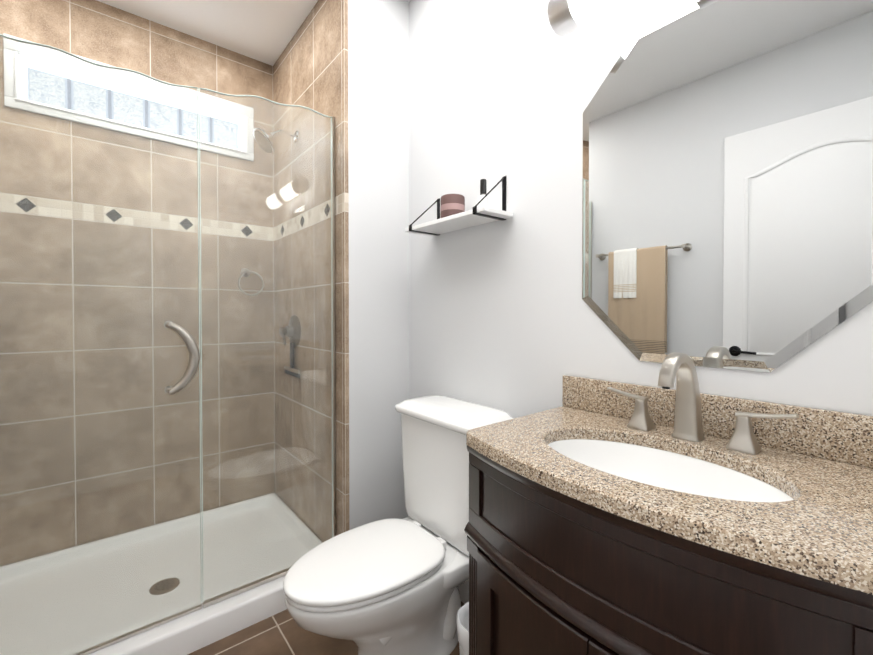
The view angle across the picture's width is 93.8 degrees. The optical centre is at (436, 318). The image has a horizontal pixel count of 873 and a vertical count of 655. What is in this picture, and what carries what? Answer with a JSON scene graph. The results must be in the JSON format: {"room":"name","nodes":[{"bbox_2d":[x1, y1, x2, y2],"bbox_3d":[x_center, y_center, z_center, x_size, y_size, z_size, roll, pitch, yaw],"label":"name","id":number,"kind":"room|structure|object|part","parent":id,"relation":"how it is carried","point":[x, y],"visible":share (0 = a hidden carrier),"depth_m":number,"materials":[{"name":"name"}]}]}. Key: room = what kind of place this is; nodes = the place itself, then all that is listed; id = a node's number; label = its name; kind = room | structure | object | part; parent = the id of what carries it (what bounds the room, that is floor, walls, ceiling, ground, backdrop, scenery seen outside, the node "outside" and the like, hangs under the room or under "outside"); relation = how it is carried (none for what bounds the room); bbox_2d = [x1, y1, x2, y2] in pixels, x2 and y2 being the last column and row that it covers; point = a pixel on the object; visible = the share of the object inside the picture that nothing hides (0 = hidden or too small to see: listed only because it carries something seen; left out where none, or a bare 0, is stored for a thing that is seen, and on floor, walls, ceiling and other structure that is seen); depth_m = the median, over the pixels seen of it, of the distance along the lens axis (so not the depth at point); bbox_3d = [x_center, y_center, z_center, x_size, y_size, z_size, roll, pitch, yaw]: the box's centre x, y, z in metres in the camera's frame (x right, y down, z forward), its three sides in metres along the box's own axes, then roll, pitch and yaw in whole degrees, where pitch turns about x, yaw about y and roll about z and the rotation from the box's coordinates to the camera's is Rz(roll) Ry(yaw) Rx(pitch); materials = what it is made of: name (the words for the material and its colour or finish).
{"room":"bathroom","nodes":[
{"label":"bathroom","id":0,"kind":"room"},
{"bbox_2d":[0,0,274,565],"bbox_3d":[-1.645,-0.183,2.135,1.540,2.750,0.160,-1,1,-39],"label":"wall","id":1,"kind":"structure","parent":0,"point":[130,186],"depth_m":2.08,"materials":[{"name":"tile"}]},
{"bbox_2d":[3,33,253,160],"bbox_3d":[-1.548,-1.100,2.183,1.039,0.317,0.170,-1,1,-39],"label":"window","id":2,"kind":"structure","parent":1,"relation":"in","point":[66,59],"depth_m":2.09,"materials":[{"name":"white glass"}]},
{"bbox_3d":[-1.578,-1.091,2.220,0.933,0.191,0.075,-1,1,-39],"label":"glass block window","id":3,"kind":"part","parent":2,"relation":"part of","materials":[{"name":"glass"}]},
{"bbox_2d":[238,268,263,295],"bbox_3d":[-1.111,-0.218,2.439,0.145,0.164,0.043,-1,1,-39],"label":"towel ring","id":4,"kind":"object","parent":1,"relation":"attached to","point":[246,272],"depth_m":2.43,"materials":[{"name":"silver metal"}]},
{"bbox_2d":[97,0,409,65],"bbox_3d":[-0.608,-1.594,1.085,2.400,0.100,3.350,-1,1,-39],"label":"ceiling","id":5,"kind":"structure","parent":0,"point":[264,31],"depth_m":2.13,"materials":[{"name":"white paint"}]},
{"bbox_2d":[188,602,464,654],"bbox_3d":[-0.608,1.255,1.122,2.400,0.100,3.350,-1,1,-39],"label":"floor","id":6,"kind":"structure","parent":0,"point":[282,633],"depth_m":1.51,"materials":[{"name":"tile"}]},
{"bbox_2d":[0,493,321,654],"bbox_3d":[-1.306,1.148,1.721,1.516,0.100,0.933,-1,1,-39],"label":"shower pan","id":7,"kind":"object","parent":6,"relation":"on","point":[187,634],"visible":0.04,"depth_m":1.75,"materials":[{"name":"white plastic"}]},
{"bbox_2d":[0,34,335,654],"bbox_3d":[-1.044,0.091,1.388,1.516,2.020,0.082,-1,1,-39],"label":"glass","id":8,"kind":"object","parent":7,"relation":"on","point":[195,351],"visible":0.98,"depth_m":1.47,"materials":[{"name":"clear glass"}]},
{"bbox_3d":[-0.906,0.142,1.470,0.094,0.254,0.034,-1,1,-39],"label":"handle","id":9,"kind":"part","parent":8,"relation":"part of","materials":[{"name":"silver metal"}]},
{"bbox_2d":[283,395,513,654],"bbox_3d":[-0.146,0.770,1.434,0.762,0.862,0.503,-1,1,-39],"label":"toilet","id":10,"kind":"object","parent":6,"relation":"on","point":[385,587],"visible":0.92,"depth_m":1.39,"materials":[{"name":"white ceramic"}]},
{"bbox_3d":[-0.240,0.822,1.361,0.515,0.018,0.368,-1,1,-39],"label":"seat","id":11,"kind":"part","parent":10,"relation":"part of","materials":[{"name":"white plastic"}]},
{"bbox_3d":[0.060,0.611,1.605,0.208,0.434,0.460,-1,1,-39],"label":"tank","id":12,"kind":"part","parent":10,"relation":"part of","materials":[{"name":"white ceramic"}]},
{"bbox_3d":[0.056,0.365,1.598,0.235,0.056,0.498,-1,1,-39],"label":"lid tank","id":13,"kind":"part","parent":10,"relation":"part of","materials":[{"name":"white ceramic"}]},
{"bbox_2d":[457,602,468,654],"bbox_3d":[0.148,1.068,1.277,0.174,0.270,0.170,-1,1,-39],"label":"waste bin","id":14,"kind":"object","parent":6,"relation":"on","point":[463,624],"visible":0.27,"depth_m":1.25,"materials":[{"name":"white plastic"}]},
{"bbox_2d":[464,352,872,654],"bbox_3d":[0.454,0.644,0.872,0.555,1.128,0.772,-1,1,-39],"label":"bathroom vanity","id":15,"kind":"object","parent":6,"relation":"on","point":[684,517],"visible":1,"depth_m":0.76,"materials":[{"name":"brown wood"}]},
{"bbox_3d":[0.097,0.427,1.025,0.023,0.112,0.051,-1,1,-39],"label":"frieze frame","id":16,"kind":"part","parent":15,"relation":"part of","materials":[{"name":"brown wood"}]},
{"bbox_3d":[0.185,0.593,0.857,0.050,0.058,0.201,-1,1,-39],"label":"door rail","id":17,"kind":"part","parent":15,"relation":"part of","materials":[{"name":"brown wood"}]},
{"bbox_3d":[0.190,0.819,0.864,0.039,0.398,0.205,-1,1,-39],"label":"door panel","id":18,"kind":"part","parent":15,"relation":"part of","materials":[{"name":"brown wood"}]},
{"bbox_3d":[0.296,0.543,0.741,0.088,0.029,0.752,-1,1,-39],"label":"mould","id":19,"kind":"part","parent":15,"relation":"part of","materials":[{"name":"brown wood"}]},
{"bbox_3d":[0.299,0.508,0.743,0.068,0.044,0.746,-1,1,-39],"label":"frieze frame","id":20,"kind":"part","parent":15,"relation":"part of","materials":[{"name":"brown wood"}]},
{"bbox_2d":[466,406,872,594],"bbox_3d":[0.466,0.306,0.876,0.525,0.030,0.772,-1,1,-39],"label":"countertop","id":21,"kind":"structure","parent":15,"relation":"on","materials":[{"name":"stone"}]},
{"bbox_2d":[607,387,655,430],"bbox_3d":[0.519,0.240,1.100,0.054,0.094,0.118,-1,1,-39],"label":"handle","id":22,"kind":"object","parent":21,"relation":"on","point":[641,420],"depth_m":1.07,"materials":[{"name":"silver metal"}]},
{"bbox_2d":[548,439,793,501],"bbox_3d":[0.451,0.406,0.866,0.354,0.169,0.524,-1,1,-39],"label":"sink","id":23,"kind":"object","parent":21,"relation":"in","point":[650,463],"depth_m":0.97,"materials":[{"name":"white ceramic"}]},
{"bbox_2d":[658,352,704,441],"bbox_3d":[0.565,0.184,0.953,0.168,0.210,0.062,-1,1,-39],"label":"faucet","id":24,"kind":"object","parent":21,"relation":"on","point":[688,416],"depth_m":0.96,"materials":[{"name":"silver metal"}]},
{"bbox_2d":[726,411,798,454],"bbox_3d":[0.700,0.243,0.879,0.054,0.094,0.118,-1,1,-39],"label":"handle","id":25,"kind":"object","parent":21,"relation":"on","point":[743,441],"depth_m":0.89,"materials":[{"name":"silver metal"}]},
{"bbox_3d":[0.300,0.336,0.741,0.080,0.022,0.752,-1,1,-39],"label":"mould","id":26,"kind":"part","parent":15,"relation":"part of","materials":[{"name":"brown wood"}]},
{"bbox_3d":[0.299,0.359,0.741,0.068,0.030,0.746,-1,1,-39],"label":"frieze frame","id":27,"kind":"part","parent":15,"relation":"part of","materials":[{"name":"brown wood"}]},
{"bbox_3d":[0.536,0.434,0.487,0.023,0.112,0.051,-1,1,-39],"label":"frieze frame","id":28,"kind":"part","parent":15,"relation":"part of","materials":[{"name":"brown wood"}]},
{"bbox_2d":[348,0,408,529],"bbox_3d":[-0.617,-0.186,2.355,0.330,2.750,1.120,-1,1,-39],"label":"wall","id":29,"kind":"structure","parent":0,"point":[378,110],"depth_m":1.91,"materials":[{"name":"white paint"}]},
{"bbox_2d":[273,0,348,541],"bbox_3d":[-0.702,-0.183,2.182,0.020,2.750,0.960,-1,1,-39],"label":"wall tile","id":30,"kind":"structure","parent":29,"relation":"attached to","point":[310,68],"depth_m":2.06,"materials":[{"name":"beige tile"}]},
{"bbox_2d":[253,128,298,153],"bbox_3d":[-0.847,-0.943,2.157,0.223,0.154,0.140,-1,1,-39],"label":"shower head","id":31,"kind":"object","parent":30,"relation":"attached to","point":[263,143],"depth_m":2.12},
{"bbox_3d":[-0.812,-0.985,2.185,0.116,0.041,0.017,-1,1,-39],"label":"arm","id":32,"kind":"part","parent":31,"relation":"part of"},
{"bbox_2d":[279,315,300,377],"bbox_3d":[-0.822,0.151,2.250,0.083,0.336,0.236,-1,1,-39],"label":"shower valve","id":33,"kind":"object","parent":30,"relation":"attached to","point":[292,334],"depth_m":2.24,"materials":[{"name":"silver metal"}]},
{"bbox_3d":[-0.802,0.205,2.267,0.020,0.140,0.024,-1,1,-39],"label":"squeegee handle","id":34,"kind":"part","parent":33,"relation":"part of","materials":[{"name":"black plastic"}]},
{"bbox_3d":[-0.802,0.306,2.269,0.003,0.024,0.236,-1,1,-39],"label":"squeegee blade","id":35,"kind":"part","parent":33,"relation":"part of","materials":[{"name":"grey metal"}]},
{"bbox_2d":[409,0,872,417],"bbox_3d":[0.166,-0.178,1.736,0.100,2.750,3.350,-1,1,-39],"label":"wall","id":36,"kind":"structure","parent":0,"point":[503,316],"depth_m":1.49,"materials":[{"name":"white paint"}]},
{"bbox_2d":[405,176,512,235],"bbox_3d":[0.072,-0.454,1.643,0.159,0.164,0.480,-1,1,-39],"label":"shelf board","id":37,"kind":"object","parent":36,"relation":"attached to","point":[474,216],"visible":1,"depth_m":1.57,"materials":[{"name":"white wood"}]},
{"bbox_2d":[441,194,464,217],"bbox_3d":[0.065,-0.441,1.650,0.098,0.098,0.098,-1,1,-39],"label":"candle","id":38,"kind":"object","parent":37,"relation":"on","point":[452,204],"visible":0.69,"depth_m":1.61,"materials":[{"name":"pink wax"}]},
{"bbox_2d":[479,179,487,206],"bbox_3d":[0.175,-0.454,1.524,0.035,0.126,0.035,-1,1,-39],"label":"bottle","id":39,"kind":"object","parent":37,"relation":"on","point":[483,191],"visible":0.79,"depth_m":1.51,"materials":[{"name":"white"}]},
{"bbox_2d":[458,581,468,603],"bbox_3d":[0.426,1.137,1.346,0.014,0.130,1.790,-1,1,-39],"label":"baseboard","id":40,"kind":"structure","parent":36,"relation":"attached to","point":[464,591],"depth_m":1.71,"materials":[{"name":"white"}]},
{"bbox_2d":[547,0,621,36],"bbox_3d":[0.608,-0.906,0.981,0.160,0.124,0.705,-1,1,-39],"label":"sconce","id":41,"kind":"object","parent":36,"relation":"attached to","point":[566,17],"visible":1,"depth_m":1.17,"materials":[{"name":"white glass"}]},
{"bbox_2d":[562,375,872,467],"bbox_3d":[0.661,0.238,1.035,0.021,0.100,0.772,-1,1,-39],"label":"backsplash","id":42,"kind":"structure","parent":36,"relation":"attached to","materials":[{"name":"stone"}]},
{"bbox_2d":[582,0,872,371],"bbox_3d":[0.666,-0.351,1.036,0.008,0.945,0.652,-1,1,-39],"label":"mirror","id":43,"kind":"object","parent":36,"relation":"attached to","point":[727,201],"visible":1,"depth_m":0.98,"materials":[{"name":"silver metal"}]}
]}

